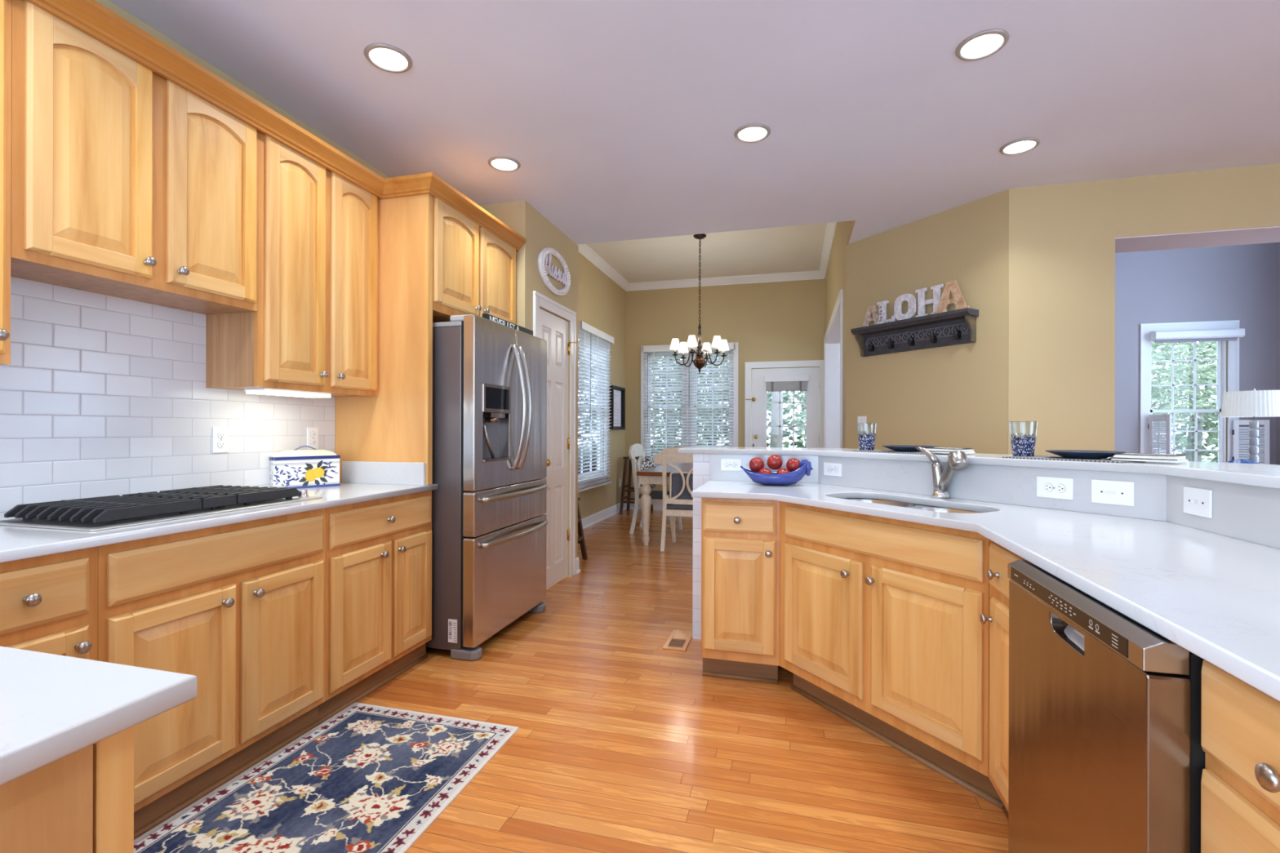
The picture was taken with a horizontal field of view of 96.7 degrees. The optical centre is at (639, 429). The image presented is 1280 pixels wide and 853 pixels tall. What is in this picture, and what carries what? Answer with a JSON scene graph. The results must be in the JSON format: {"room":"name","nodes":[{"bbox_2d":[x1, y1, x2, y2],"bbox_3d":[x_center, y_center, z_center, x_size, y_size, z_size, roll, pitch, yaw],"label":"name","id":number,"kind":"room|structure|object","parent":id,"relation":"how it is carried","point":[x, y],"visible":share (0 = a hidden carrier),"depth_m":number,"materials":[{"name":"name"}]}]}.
{"room":"kitchen","nodes":[
{"label":"kitchen","id":0,"kind":"room"},
{"bbox_2d":[94,0,390,453],"bbox_3d":[-2.346,-0.184,1.076,0.110,2.862,6.460,0,0,15],"label":"wall","id":1,"kind":"structure","parent":0,"point":[109,5],"depth_m":2.58,"materials":[{"name":"beige paint"}]},
{"bbox_2d":[0,0,11,364],"bbox_3d":[-2.009,-0.748,1.444,0.337,1.118,0.505,0,0,15],"label":"upper cabinet","id":2,"kind":"object","parent":1,"relation":"attached to","point":[5,5],"visible":1,"depth_m":1.64,"materials":[{"name":"brown wood"}]},
{"bbox_2d":[10,0,257,315],"bbox_3d":[-1.840,-0.904,2.069,0.337,0.805,0.790,0,0,15],"label":"upper cabinet","id":3,"kind":"object","parent":1,"relation":"attached to","point":[127,183],"visible":1,"depth_m":1.93,"materials":[{"name":"brown wood"}]},
{"bbox_2d":[0,276,335,520],"bbox_3d":[-1.994,-0.102,2.164,0.005,0.900,2.145,0,0,15],"label":"wall tile","id":4,"kind":"structure","parent":1,"relation":"attached to","point":[101,395],"depth_m":2.17,"materials":[{"name":"white tile"}]},
{"bbox_2d":[212,426,228,453],"bbox_3d":[-1.881,0.047,2.556,0.009,0.116,0.073,0,0,15],"label":"wall outlet","id":5,"kind":"object","parent":4,"relation":"attached to","point":[220,434],"visible":1,"depth_m":2.55,"materials":[{"name":"white plastic"}]},
{"bbox_2d":[306,426,318,448],"bbox_3d":[-1.749,0.048,3.046,0.009,0.116,0.073,0,0,15],"label":"wall outlet","id":6,"kind":"object","parent":4,"relation":"attached to","point":[312,433],"visible":1,"depth_m":3.04,"materials":[{"name":"white plastic"}]},
{"bbox_2d":[205,130,378,396],"bbox_3d":[-1.643,-0.743,2.803,0.337,1.125,0.729,0,0,15],"label":"upper cabinet","id":7,"kind":"object","parent":1,"relation":"attached to","point":[313,327],"visible":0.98,"depth_m":2.63,"materials":[{"name":"brown wood"}]},
{"bbox_2d":[244,387,330,397],"bbox_3d":[-1.633,-0.168,2.660,0.113,0.022,0.370,0,0,15],"label":"light","id":8,"kind":"object","parent":7,"relation":"attached to","point":[265,391],"visible":1,"depth_m":2.58,"materials":[{"name":"white plastic"}]},
{"bbox_2d":[335,193,515,484],"bbox_3d":[-1.269,-0.504,3.603,0.644,1.602,1.008,0,0,15],"label":"upper cabinet","id":9,"kind":"object","parent":1,"relation":"attached to","point":[436,264],"visible":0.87,"depth_m":3.11,"materials":[{"name":"brown wood"}]},
{"bbox_2d":[26,0,526,251],"bbox_3d":[-1.368,-1.297,2.582,0.368,0.076,3.035,0,0,15],"label":"crown molding","id":10,"kind":"structure","parent":9,"relation":"attached to","point":[91,17],"depth_m":2.29,"materials":[{"name":"brown wood"}]},
{"bbox_2d":[480,200,578,577],"bbox_3d":[-1.052,-0.180,4.606,0.775,2.862,1.030,0,0,15],"label":"wall","id":11,"kind":"structure","parent":0,"point":[540,233],"depth_m":4.20,"materials":[{"name":"beige paint"}]},
{"bbox_2d":[537,247,570,295],"bbox_3d":[-0.660,-1.235,4.481,0.040,0.344,0.590,0,0,15],"label":"oval sign","id":12,"kind":"object","parent":11,"relation":"attached to","point":[544,254],"visible":1,"depth_m":4.41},
{"bbox_2d":[533,290,577,589],"bbox_3d":[-0.666,0.124,4.512,0.108,2.255,0.805,0,0,15],"label":"door","id":13,"kind":"structure","parent":11,"relation":"in","point":[548,326],"depth_m":4.63,"materials":[{"name":"white paint"}]},
{"bbox_2d":[577,253,626,519],"bbox_3d":[-0.797,-0.514,7.044,0.100,3.530,4.010,0,0,15],"label":"wall","id":14,"kind":"structure","parent":0,"point":[602,302],"depth_m":8.12,"materials":[{"name":"beige paint"}]},
{"bbox_2d":[577,328,609,488],"bbox_3d":[-0.667,-0.286,7.433,0.150,2.035,1.300,0,0,15],"label":"window","id":15,"kind":"structure","parent":14,"relation":"in","point":[579,439],"depth_m":7.59,"materials":[{"name":"white paint"}]},
{"bbox_2d":[577,320,613,492],"bbox_3d":[-0.572,-0.271,7.418,0.094,2.045,1.280,0,0,15],"label":"window blind","id":16,"kind":"object","parent":15,"relation":"attached to","point":[593,341],"visible":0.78,"depth_m":7.33,"materials":[{"name":"white plastic"}]},
{"bbox_2d":[608,385,625,429],"bbox_3d":[-0.333,-0.312,8.472,0.055,0.640,0.620,0,0,15],"label":"framed print","id":17,"kind":"object","parent":14,"relation":"attached to","point":[617,402],"visible":0.9,"depth_m":8.53},
{"bbox_2d":[581,500,662,529],"bbox_3d":[0.154,1.189,6.844,1.850,0.130,3.900,0,0,15],"label":"baseboard","id":18,"kind":"structure","parent":14,"relation":"attached to","point":[587,522],"depth_m":8.01,"materials":[{"name":"white paint"}]},
{"bbox_2d":[577,222,836,291],"bbox_3d":[0.708,-2.222,6.677,2.990,0.105,3.940,0,0,15],"label":"trim","id":19,"kind":"structure","parent":14,"relation":"attached to","point":[584,250],"depth_m":8.33,"materials":[{"name":"white paint"}]},
{"bbox_2d":[356,509,1008,852],"bbox_3d":[2.241,1.290,2.477,8.550,0.060,11.550,0,0,15],"label":"floor","id":20,"kind":"structure","parent":0,"point":[622,743],"depth_m":2.23,"materials":[{"name":"brown wood"}]},
{"bbox_2d":[0,546,97,661],"bbox_3d":[-1.868,0.791,1.399,0.622,0.926,0.593,0,0,15],"label":"base cabinet","id":21,"kind":"object","parent":20,"relation":"on","point":[49,603],"visible":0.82,"depth_m":1.51,"materials":[{"name":"brown wood"}]},
{"bbox_2d":[0,726,133,852],"bbox_3d":[-1.573,0.789,0.365,1.736,0.920,1.090,0,0,15],"label":"base cabinet","id":22,"kind":"object","parent":20,"relation":"on","point":[82,801],"visible":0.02,"depth_m":0.62,"materials":[{"name":"brown wood"}]},
{"bbox_2d":[0,646,196,786],"bbox_3d":[-1.555,0.313,0.371,1.782,0.030,1.158,0,0,15],"label":"countertop","id":23,"kind":"structure","parent":22,"relation":"on","point":[53,708],"depth_m":0.64,"materials":[{"name":"white stone"}]},
{"bbox_2d":[97,508,325,839],"bbox_3d":[-1.685,0.792,2.079,0.622,0.926,0.815,0,0,15],"label":"base cabinet","id":24,"kind":"object","parent":20,"relation":"on","point":[237,608],"visible":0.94,"depth_m":1.95,"materials":[{"name":"brown wood"}]},
{"bbox_2d":[133,702,519,852],"bbox_3d":[-1.092,1.247,1.778,0.819,0.006,1.468,0,0,15],"label":"rug","id":25,"kind":"object","parent":20,"relation":"on","point":[367,778],"visible":1,"depth_m":1.96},
{"bbox_2d":[318,490,431,723],"bbox_3d":[-1.484,0.792,2.827,0.622,0.926,0.734,0,0,15],"label":"base cabinet","id":26,"kind":"object","parent":20,"relation":"on","point":[378,593],"visible":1,"depth_m":2.67,"materials":[{"name":"brown wood"}]},
{"bbox_2d":[0,461,437,563],"bbox_3d":[-1.685,0.253,2.134,0.616,0.151,2.185,0,0,15],"label":"countertop","id":27,"kind":"structure","parent":26,"relation":"on","point":[362,481],"depth_m":2.02,"materials":[{"name":"white stone"}]},
{"bbox_2d":[0,484,323,531],"bbox_3d":[-1.713,0.270,2.127,0.479,0.054,0.850,0,0,15],"label":"gas cooktop","id":28,"kind":"object","parent":27,"relation":"in","point":[103,513],"visible":1,"depth_m":1.91,"materials":[{"name":"metal"}]},
{"bbox_2d":[269,445,340,488],"bbox_3d":[-1.716,0.190,2.913,0.097,0.214,0.315,0,0,41],"label":"canister","id":29,"kind":"object","parent":27,"relation":"on","point":[296,468],"visible":0.95,"depth_m":2.88,"materials":[{"name":"ceramic"}]},
{"bbox_2d":[426,314,547,661],"bbox_3d":[-1.109,0.315,3.595,0.893,1.872,0.933,0,0,15],"label":"refrigerator","id":30,"kind":"object","parent":20,"relation":"on","point":[489,503],"visible":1,"depth_m":3.16,"materials":[{"name":"grey metal"}]},
{"bbox_2d":[482,313,533,335],"bbox_3d":[-0.835,-0.635,3.652,0.032,0.094,0.620,0,0,15],"label":"word sign","id":31,"kind":"object","parent":30,"relation":"on","point":[486,316],"visible":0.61,"depth_m":3.59,"materials":[{"name":"white paint"}]},
{"bbox_2d":[577,497,587,559],"bbox_3d":[-0.778,0.954,5.339,0.450,0.605,0.450,0,0,15],"label":"wooden stool","id":32,"kind":"object","parent":20,"relation":"on","point":[581,541],"visible":0.21,"depth_m":5.45,"materials":[{"name":"brown wood"}]},
{"bbox_2d":[619,456,653,513],"bbox_3d":[-0.050,0.835,8.607,0.420,0.843,0.420,0,0,15],"label":"wooden stool","id":33,"kind":"object","parent":20,"relation":"on","point":[629,491],"visible":0.54,"depth_m":8.49,"materials":[{"name":"brown wood"}]},
{"bbox_2d":[628,443,682,533],"bbox_3d":[0.204,0.719,6.986,0.552,1.080,0.656,0,0,15],"label":"dining chair","id":34,"kind":"object","parent":20,"relation":"on","point":[637,450],"visible":0.59,"depth_m":6.81,"materials":[{"name":"white paint"}]},
{"bbox_2d":[637,457,657,488],"bbox_3d":[0.112,0.567,7.239,0.176,0.420,0.420,0,0,35],"label":"patterned cushion","id":35,"kind":"object","parent":34,"relation":"on","point":[647,463],"visible":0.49,"depth_m":7.15,"materials":[{"name":"fabric"}]},
{"bbox_2d":[639,490,669,498],"bbox_3d":[0.249,0.803,6.974,0.435,0.048,0.470,0,0,15],"label":"seat cushion","id":36,"kind":"object","parent":34,"relation":"on","point":[654,494],"depth_m":6.82,"materials":[{"name":"grey fabric"}]},
{"bbox_2d":[636,463,693,546],"bbox_3d":[0.708,0.855,6.706,1.130,0.800,1.600,0,0,15],"label":"dining table","id":37,"kind":"object","parent":20,"relation":"on","point":[653,475],"visible":0.38,"depth_m":6.11,"materials":[{"name":"beige paint"}]},
{"bbox_2d":[653,447,693,551],"bbox_3d":[0.524,0.720,6.020,0.656,1.080,0.552,0,0,15],"label":"dining chair","id":38,"kind":"object","parent":20,"relation":"on","point":[668,455],"visible":0.52,"depth_m":5.83,"materials":[{"name":"beige paint"}]},
{"bbox_2d":[669,471,693,505],"bbox_3d":[0.559,0.609,5.862,0.510,0.342,0.066,0,0,15],"label":"cushion","id":39,"kind":"object","parent":38,"relation":"on","point":[676,482],"visible":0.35,"depth_m":5.88,"materials":[{"name":"grey fabric"}]},
{"bbox_2d":[662,629,692,651],"bbox_3d":[0.232,1.250,3.380,0.132,0.008,0.310,0,0,15],"label":"floor vent","id":40,"kind":"object","parent":20,"relation":"in","point":[679,640],"visible":0.94,"depth_m":3.37,"materials":[{"name":"brown wood"}]},
{"bbox_2d":[701,497,780,684],"bbox_3d":[0.649,0.798,3.013,0.580,0.926,0.587,0,0,15],"label":"base cabinet","id":41,"kind":"object","parent":20,"relation":"on","point":[740,537],"visible":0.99,"depth_m":2.79,"materials":[{"name":"brown wood"}]},
{"bbox_2d":[691,453,1279,702],"bbox_3d":[0.720,0.241,1.242,1.703,0.186,3.981,0,0,15],"label":"countertop","id":42,"kind":"structure","parent":41,"relation":"on","point":[1209,587],"depth_m":1.58,"materials":[{"name":"white stone"}]},
{"bbox_2d":[720,458,742,471],"bbox_3d":[0.533,0.208,3.326,0.122,0.070,0.009,0,0,15],"label":"wall outlet","id":43,"kind":"object","parent":42,"relation":"attached to","point":[726,464],"visible":1,"depth_m":3.32,"materials":[{"name":"white plastic"}]},
{"bbox_2d":[740,459,813,484],"bbox_3d":[0.746,0.233,3.118,0.388,0.142,0.210,0,0,15],"label":"fruit bowl","id":44,"kind":"object","parent":42,"relation":"on","point":[805,466],"visible":0.98,"depth_m":3.04,"materials":[{"name":"ceramic"}]},
{"bbox_2d":[766,454,782,470],"bbox_3d":[0.745,0.182,3.146,0.085,0.085,0.085,0,0,-8],"label":"fruit","id":45,"kind":"object","parent":44,"relation":"in","point":[775,462],"visible":1,"depth_m":3.12,"materials":[{"name":"red food"}]},
{"bbox_2d":[823,462,842,476],"bbox_3d":[1.052,0.219,3.110,0.010,0.070,0.122,0,0,-30],"label":"wall outlet","id":46,"kind":"object","parent":42,"relation":"attached to","point":[829,468],"visible":1,"depth_m":3.10,"materials":[{"name":"white plastic"}]},
{"bbox_2d":[845,497,979,513],"bbox_3d":[1.121,0.418,2.421,0.371,0.164,0.756,0,0,-28],"label":"sink","id":47,"kind":"object","parent":42,"relation":"in","point":[870,500],"visible":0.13,"depth_m":2.54,"materials":[{"name":"metal"}]},
{"bbox_2d":[915,445,968,498],"bbox_3d":[1.341,0.191,2.506,0.096,0.229,0.265,0,0,-13],"label":"faucet","id":48,"kind":"object","parent":42,"relation":"on","point":[957,460],"visible":1,"depth_m":2.51,"materials":[{"name":"metal"}]},
{"bbox_2d":[1036,476,1073,500],"bbox_3d":[1.587,0.225,2.181,0.010,0.080,0.124,0,0,-30],"label":"wall outlet","id":49,"kind":"object","parent":42,"relation":"attached to","point":[1046,486],"visible":1,"depth_m":2.18,"materials":[{"name":"white plastic"}]},
{"bbox_2d":[1091,479,1134,506],"bbox_3d":[1.678,0.225,2.023,0.017,0.084,0.125,0,0,-30],"label":"light switch","id":50,"kind":"object","parent":42,"relation":"attached to","point":[1103,491],"visible":1,"depth_m":2.02,"materials":[{"name":"white plastic"}]},
{"bbox_2d":[1183,486,1212,518],"bbox_3d":[1.710,0.223,1.748,0.017,0.084,0.122,0,0,15],"label":"light switch","id":51,"kind":"object","parent":42,"relation":"attached to","point":[1197,501],"visible":1,"depth_m":1.74,"materials":[{"name":"white plastic"}]},
{"bbox_2d":[779,501,1004,808],"bbox_3d":[1.089,0.799,2.398,0.492,0.926,1.420,0,0,-28],"label":"base cabinet","id":52,"kind":"object","parent":20,"relation":"on","point":[881,628],"visible":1,"depth_m":2.18,"materials":[{"name":"brown wood"}]},
{"bbox_2d":[979,539,1025,819],"bbox_3d":[1.356,0.800,1.639,0.627,0.926,0.465,0,0,15],"label":"base cabinet","id":53,"kind":"object","parent":20,"relation":"on","point":[1000,557],"visible":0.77,"depth_m":1.75,"materials":[{"name":"brown wood"}]},
{"bbox_2d":[1007,560,1204,852],"bbox_3d":[1.172,0.798,1.121,0.606,0.918,0.603,0,0,15],"label":"dishwasher","id":54,"kind":"object","parent":20,"relation":"on","point":[1107,755],"visible":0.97,"depth_m":1.07,"materials":[{"name":"silver metal"}]},
{"bbox_2d":[1185,651,1204,852],"bbox_3d":[1.205,0.762,1.112,0.538,0.810,0.585,0,0,15],"label":"tub","id":55,"kind":"object","parent":54,"relation":"in","point":[1194,753],"depth_m":0.90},
{"bbox_2d":[1200,659,1279,852],"bbox_3d":[1.036,0.799,0.448,0.627,0.926,0.780,0,0,15],"label":"base cabinet","id":56,"kind":"object","parent":20,"relation":"on","point":[1240,723],"visible":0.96,"depth_m":0.80,"materials":[{"name":"brown wood"}]},
{"bbox_3d":[5.712,0.970,5.298,0.480,0.601,0.480,0,0,15],"label":"side table","id":57,"kind":"object","parent":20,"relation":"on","visible":0},
{"bbox_2d":[1220,388,1279,462],"bbox_3d":[5.714,0.144,5.298,0.435,1.050,0.435,0,0,15],"label":"table lamp","id":58,"kind":"object","parent":57,"relation":"on","point":[1254,403],"visible":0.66,"depth_m":5.22,"materials":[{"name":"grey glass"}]},
{"bbox_2d":[109,0,1279,244],"bbox_3d":[1.874,-1.663,0.792,8.400,0.120,8.100,0,0,15],"label":"ceiling","id":59,"kind":"structure","parent":0,"point":[620,119],"depth_m":2.73,"materials":[{"name":"paint"}]},
{"bbox_2d":[364,43,413,72],"bbox_3d":[-1.091,-1.607,2.472,0.194,0.008,0.194,0,0,15],"label":"recessed light","id":60,"kind":"object","parent":59,"relation":"in","point":[386,57],"visible":1,"depth_m":2.46,"materials":[{"name":"white"}]},
{"bbox_2d":[488,155,520,171],"bbox_3d":[-0.823,-1.606,3.453,0.194,0.008,0.194,0,0,15],"label":"recessed light","id":61,"kind":"object","parent":59,"relation":"in","point":[502,163],"visible":1,"depth_m":3.44,"materials":[{"name":"white"}]},
{"bbox_2d":[734,123,770,142],"bbox_3d":[0.610,-1.602,3.089,0.194,0.008,0.194,0,0,15],"label":"recessed light","id":62,"kind":"object","parent":59,"relation":"in","point":[755,132],"visible":1,"depth_m":3.08,"materials":[{"name":"white"}]},
{"bbox_2d":[955,28,1009,61],"bbox_3d":[1.427,-1.600,2.377,0.194,0.008,0.194,0,0,15],"label":"recessed light","id":63,"kind":"object","parent":59,"relation":"in","point":[985,43],"visible":1,"depth_m":2.37,"materials":[{"name":"white"}]},
{"bbox_2d":[999,137,1040,155],"bbox_3d":[2.148,-1.598,3.223,0.194,0.008,0.194,0,0,15],"label":"recessed light","id":64,"kind":"object","parent":59,"relation":"in","point":[1022,145],"visible":1,"depth_m":3.22,"materials":[{"name":"white"}]},
{"bbox_2d":[692,453,709,639],"bbox_3d":[1.313,0.703,1.390,1.314,1.108,4.509,0,0,-9],"label":"wall","id":65,"kind":"structure","parent":0,"point":[700,461],"depth_m":3.40,"materials":[{"name":"white paint"}]},
{"bbox_2d":[678,446,1279,488],"bbox_3d":[1.403,0.134,1.490,1.664,0.030,4.885,0,0,-10],"label":"bar","id":66,"kind":"object","parent":65,"relation":"on","point":[1251,474],"visible":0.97,"depth_m":2.09,"materials":[{"name":"white stone"}]},
{"bbox_2d":[852,449,940,454],"bbox_3d":[1.367,0.116,2.917,0.310,0.003,0.425,0,0,-30],"label":"placemat","id":67,"kind":"object","parent":66,"relation":"on","point":[872,451],"visible":0.57,"depth_m":2.88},
{"bbox_2d":[857,432,875,450],"bbox_3d":[1.248,0.041,3.133,0.105,0.153,0.105,0,0,15],"label":"tumbler","id":68,"kind":"object","parent":67,"relation":"on","point":[868,442],"visible":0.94,"depth_m":3.10,"materials":[{"name":"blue glass"}]},
{"bbox_2d":[881,444,937,452],"bbox_3d":[1.385,0.100,2.929,0.260,0.028,0.260,0,0,15],"label":"plate","id":69,"kind":"object","parent":67,"relation":"on","point":[909,448],"visible":0.85,"depth_m":2.87,"materials":[{"name":"blue ceramic"}]},
{"bbox_2d":[925,447,975,453],"bbox_3d":[1.466,0.101,2.701,0.128,0.026,0.185,0,0,-33],"label":"napkin","id":70,"kind":"object","parent":67,"relation":"on","point":[934,450],"visible":0.8,"depth_m":2.65,"materials":[{"name":"beige fabric"}]},
{"bbox_2d":[1001,455,1139,462],"bbox_3d":[1.740,0.117,2.269,0.310,0.003,0.405,0,0,-30],"label":"placemat","id":71,"kind":"object","parent":66,"relation":"on","point":[1040,457],"visible":0.64,"depth_m":2.21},
{"bbox_2d":[1009,433,1036,456],"bbox_3d":[1.646,0.042,2.446,0.105,0.153,0.105,0,0,15],"label":"tumbler","id":72,"kind":"object","parent":71,"relation":"on","point":[1019,448],"visible":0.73,"depth_m":2.41,"materials":[{"name":"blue glass"}]},
{"bbox_2d":[1044,449,1127,458],"bbox_3d":[1.768,0.101,2.264,0.260,0.028,0.260,0,0,15],"label":"plate","id":73,"kind":"object","parent":71,"relation":"on","point":[1073,454],"visible":0.93,"depth_m":2.21,"materials":[{"name":"blue ceramic"}]},
{"bbox_2d":[1110,453,1187,462],"bbox_3d":[1.837,0.102,2.056,0.128,0.026,0.185,0,0,-33],"label":"napkin","id":74,"kind":"object","parent":71,"relation":"on","point":[1168,458],"visible":1,"depth_m":2.02,"materials":[{"name":"beige fabric"}]},
{"bbox_2d":[586,222,826,283],"bbox_3d":[0.754,-2.325,6.711,3.360,0.100,4.150,0,0,15],"label":"ceiling","id":75,"kind":"structure","parent":0,"point":[796,248],"depth_m":7.39,"materials":[{"name":"paint"}]},
{"bbox_2d":[669,233,728,373],"bbox_3d":[0.701,-1.460,6.684,0.662,1.628,0.702,0,0,15],"label":"chandelier","id":76,"kind":"object","parent":75,"relation":"hanging from","point":[699,362],"visible":1,"depth_m":6.66,"materials":[{"name":"brown metal"}]},
{"bbox_2d":[825,220,855,448],"bbox_3d":[2.243,-0.505,6.258,0.200,3.530,3.950,0,0,15],"label":"wall","id":77,"kind":"structure","parent":0,"point":[835,277],"depth_m":5.53,"materials":[{"name":"beige paint"}]},
{"bbox_2d":[823,288,843,448],"bbox_3d":[2.328,-0.015,6.623,0.221,2.550,2.905,0,0,15],"label":"trim","id":78,"kind":"structure","parent":77,"relation":"attached to","point":[833,340],"depth_m":7.92,"materials":[{"name":"white paint"}]},
{"bbox_2d":[845,189,1008,454],"bbox_3d":[2.213,-0.172,4.442,0.223,2.862,1.358,0,0,-30],"label":"wall","id":79,"kind":"structure","parent":0,"point":[957,395],"depth_m":4.23,"materials":[{"name":"beige paint"}]},
{"bbox_2d":[850,307,978,356],"bbox_3d":[2.057,-0.721,4.352,0.135,0.224,0.975,0,0,-30],"label":"shelf","id":80,"kind":"object","parent":79,"relation":"attached to","point":[957,326],"visible":1,"depth_m":4.31,"materials":[{"name":"paint"}]},
{"bbox_2d":[861,305,879,327],"bbox_3d":[1.888,-0.919,4.632,0.018,0.170,0.200,0,0,-30],"label":"letter","id":81,"kind":"object","parent":80,"relation":"on","point":[872,309],"visible":0.78,"depth_m":4.63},
{"bbox_2d":[876,300,895,324],"bbox_3d":[1.939,-0.924,4.491,0.021,0.180,0.155,0,0,-30],"label":"letter","id":82,"kind":"object","parent":80,"relation":"on","point":[882,304],"visible":0.99,"depth_m":4.50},
{"bbox_2d":[893,293,915,319],"bbox_3d":[2.031,-0.934,4.364,0.018,0.200,0.177,0,0,-30],"label":"letter","id":83,"kind":"object","parent":80,"relation":"on","point":[910,298],"visible":0.9,"depth_m":4.35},
{"bbox_2d":[915,284,943,316],"bbox_3d":[2.143,-0.944,4.219,0.018,0.220,0.210,0,0,-30],"label":"letter","id":84,"kind":"object","parent":80,"relation":"on","point":[936,289],"visible":0.81,"depth_m":4.22,"materials":[{"name":"white wood"}]},
{"bbox_2d":[933,280,968,313],"bbox_3d":[2.216,-0.944,4.053,0.018,0.220,0.250,0,0,-30],"label":"letter","id":85,"kind":"object","parent":80,"relation":"on","point":[950,286],"visible":0.84,"depth_m":4.04,"materials":[{"name":"beige wood"}]},
{"bbox_2d":[625,242,1276,501],"bbox_3d":[3.722,-0.886,7.964,8.350,4.300,0.126,0,0,15],"label":"wall","id":86,"kind":"structure","parent":0,"point":[1234,282],"depth_m":7.25,"materials":[{"name":"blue paint"}]},
{"bbox_2d":[640,342,737,466],"bbox_3d":[0.748,-0.332,8.730,1.520,1.935,0.150,0,0,15],"label":"window","id":87,"kind":"structure","parent":86,"relation":"in","point":[735,433],"depth_m":8.71,"materials":[{"name":"white paint"}]},
{"bbox_2d":[642,342,734,458],"bbox_3d":[0.723,-0.390,8.638,1.410,1.780,0.094,0,0,15],"label":"window blind","id":88,"kind":"object","parent":87,"relation":"attached to","point":[653,350],"visible":0.83,"depth_m":8.65,"materials":[{"name":"white plastic"}]},
{"bbox_2d":[744,360,823,448],"bbox_3d":[2.122,0.132,8.338,1.155,2.255,0.114,0,0,15],"label":"door","id":89,"kind":"structure","parent":86,"relation":"in","point":[815,393],"depth_m":8.35,"materials":[{"name":"white paint"}]},
{"bbox_2d":[764,374,808,391],"bbox_3d":[2.137,-0.671,8.309,0.630,0.230,0.055,0,0,15],"label":"roman shade","id":90,"kind":"object","parent":89,"relation":"attached to","point":[796,382],"visible":1,"depth_m":8.29,"materials":[{"name":"white fabric"}]},
{"bbox_2d":[1139,320,1239,462],"bbox_3d":[6.811,-0.338,7.094,1.020,1.980,0.150,0,0,15],"label":"window","id":91,"kind":"structure","parent":86,"relation":"in","point":[1145,344],"depth_m":7.09,"materials":[{"name":"white paint"}]},
{"bbox_2d":[1148,413,1172,453],"bbox_3d":[6.404,0.163,7.016,0.036,0.695,0.274,0,0,-3],"label":"window shutter","id":92,"kind":"object","parent":91,"relation":"attached to","point":[1154,446],"visible":0.64,"depth_m":7.01,"materials":[{"name":"white paint"}]},
{"bbox_2d":[1150,328,1244,342],"bbox_3d":[6.824,-1.143,6.979,0.890,0.140,0.115,0,0,15],"label":"roller shade","id":93,"kind":"object","parent":91,"relation":"attached to","point":[1211,335],"visible":1,"depth_m":6.94,"materials":[{"name":"white fabric"}]},
{"bbox_2d":[1231,419,1269,464],"bbox_3d":[7.340,0.201,6.840,0.314,0.625,0.036,0,0,29],"label":"window shutter","id":94,"kind":"object","parent":86,"relation":"attached to","point":[1241,437],"visible":0.51,"depth_m":6.86,"materials":[{"name":"white paint"}]},
{"bbox_2d":[1008,163,1279,456],"bbox_3d":[4.583,-0.165,3.402,4.315,2.862,0.350,0,0,15],"label":"wall","id":95,"kind":"structure","parent":0,"point":[1061,237],"depth_m":3.69,"materials":[{"name":"beige paint"}]},
{"bbox_2d":[1115,226,1279,253],"bbox_3d":[4.004,0.021,3.561,1.927,2.487,0.344,0,0,15],"label":"lining","id":96,"kind":"object","parent":95,"relation":"attached to","point":[1262,234],"visible":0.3,"depth_m":3.65,"materials":[{"name":"paint"}]},
{"bbox_2d":[1275,242,1279,465],"bbox_3d":[7.193,-0.877,4.927,0.110,4.300,3.950,0,0,15],"label":"wall","id":97,"kind":"structure","parent":0,"point":[1277,422],"depth_m":6.82,"materials":[{"name":"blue paint"}]},
{"label":"outside","id":98,"kind":"structure","parent":0,"visible":0},
{"bbox_2d":[650,445,1211,462],"bbox_3d":[7.897,1.735,21.692,44.000,0.080,74.000,0,0,15],"label":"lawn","id":99,"kind":"structure","parent":98,"point":[1204,460],"depth_m":46.50,"materials":[{"name":"green plant"}]},
{"bbox_2d":[650,355,728,458],"bbox_3d":[0.751,-1.056,15.942,3.592,5.479,3.545,0,0,15],"label":"tree","id":100,"kind":"object","parent":99,"relation":"on","point":[703,355],"visible":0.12,"depth_m":15.61,"materials":[{"name":"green plant"}]},
{"bbox_2d":[650,354,771,447],"bbox_3d":[2.569,-1.539,20.605,5.096,6.462,4.996,0,0,15],"label":"tree","id":101,"kind":"object","parent":99,"relation":"on","point":[768,393],"visible":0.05,"depth_m":20.25,"materials":[{"name":"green plant"}]},
{"bbox_2d":[769,391,782,447],"bbox_3d":[3.223,-2.064,13.622,2.273,7.501,2.217,0,0,15],"label":"tree","id":102,"kind":"object","parent":99,"relation":"on","point":[774,437],"visible":0.02,"depth_m":13.51,"materials":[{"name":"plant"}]},
{"bbox_2d":[782,391,819,445],"bbox_3d":[6.361,-1.320,17.551,4.468,6.039,4.502,0,0,15],"label":"tree","id":103,"kind":"object","parent":99,"relation":"on","point":[788,407],"visible":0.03,"depth_m":17.75,"materials":[{"name":"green plant"}]},
{"bbox_2d":[650,341,1217,462],"bbox_3d":[7.159,-1.945,15.181,46.423,7.699,29.495,0,0,15],"label":"tree line","id":104,"kind":"object","parent":99,"relation":"on","point":[785,433],"visible":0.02,"depth_m":26.27,"materials":[{"name":"green plant"}]},
{"bbox_2d":[1151,340,1216,429],"bbox_3d":[12.859,-0.878,14.769,3.593,5.190,3.528,0,0,15],"label":"tree","id":105,"kind":"object","parent":99,"relation":"on","point":[1166,372],"visible":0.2,"depth_m":13.94,"materials":[{"name":"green plant"}]},
{"bbox_2d":[1151,341,1217,462],"bbox_3d":[17.204,-1.674,17.777,4.806,6.811,4.847,0,0,15],"label":"tree","id":106,"kind":"object","parent":99,"relation":"on","point":[1190,442],"visible":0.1,"depth_m":17.57,"materials":[{"name":"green plant"}]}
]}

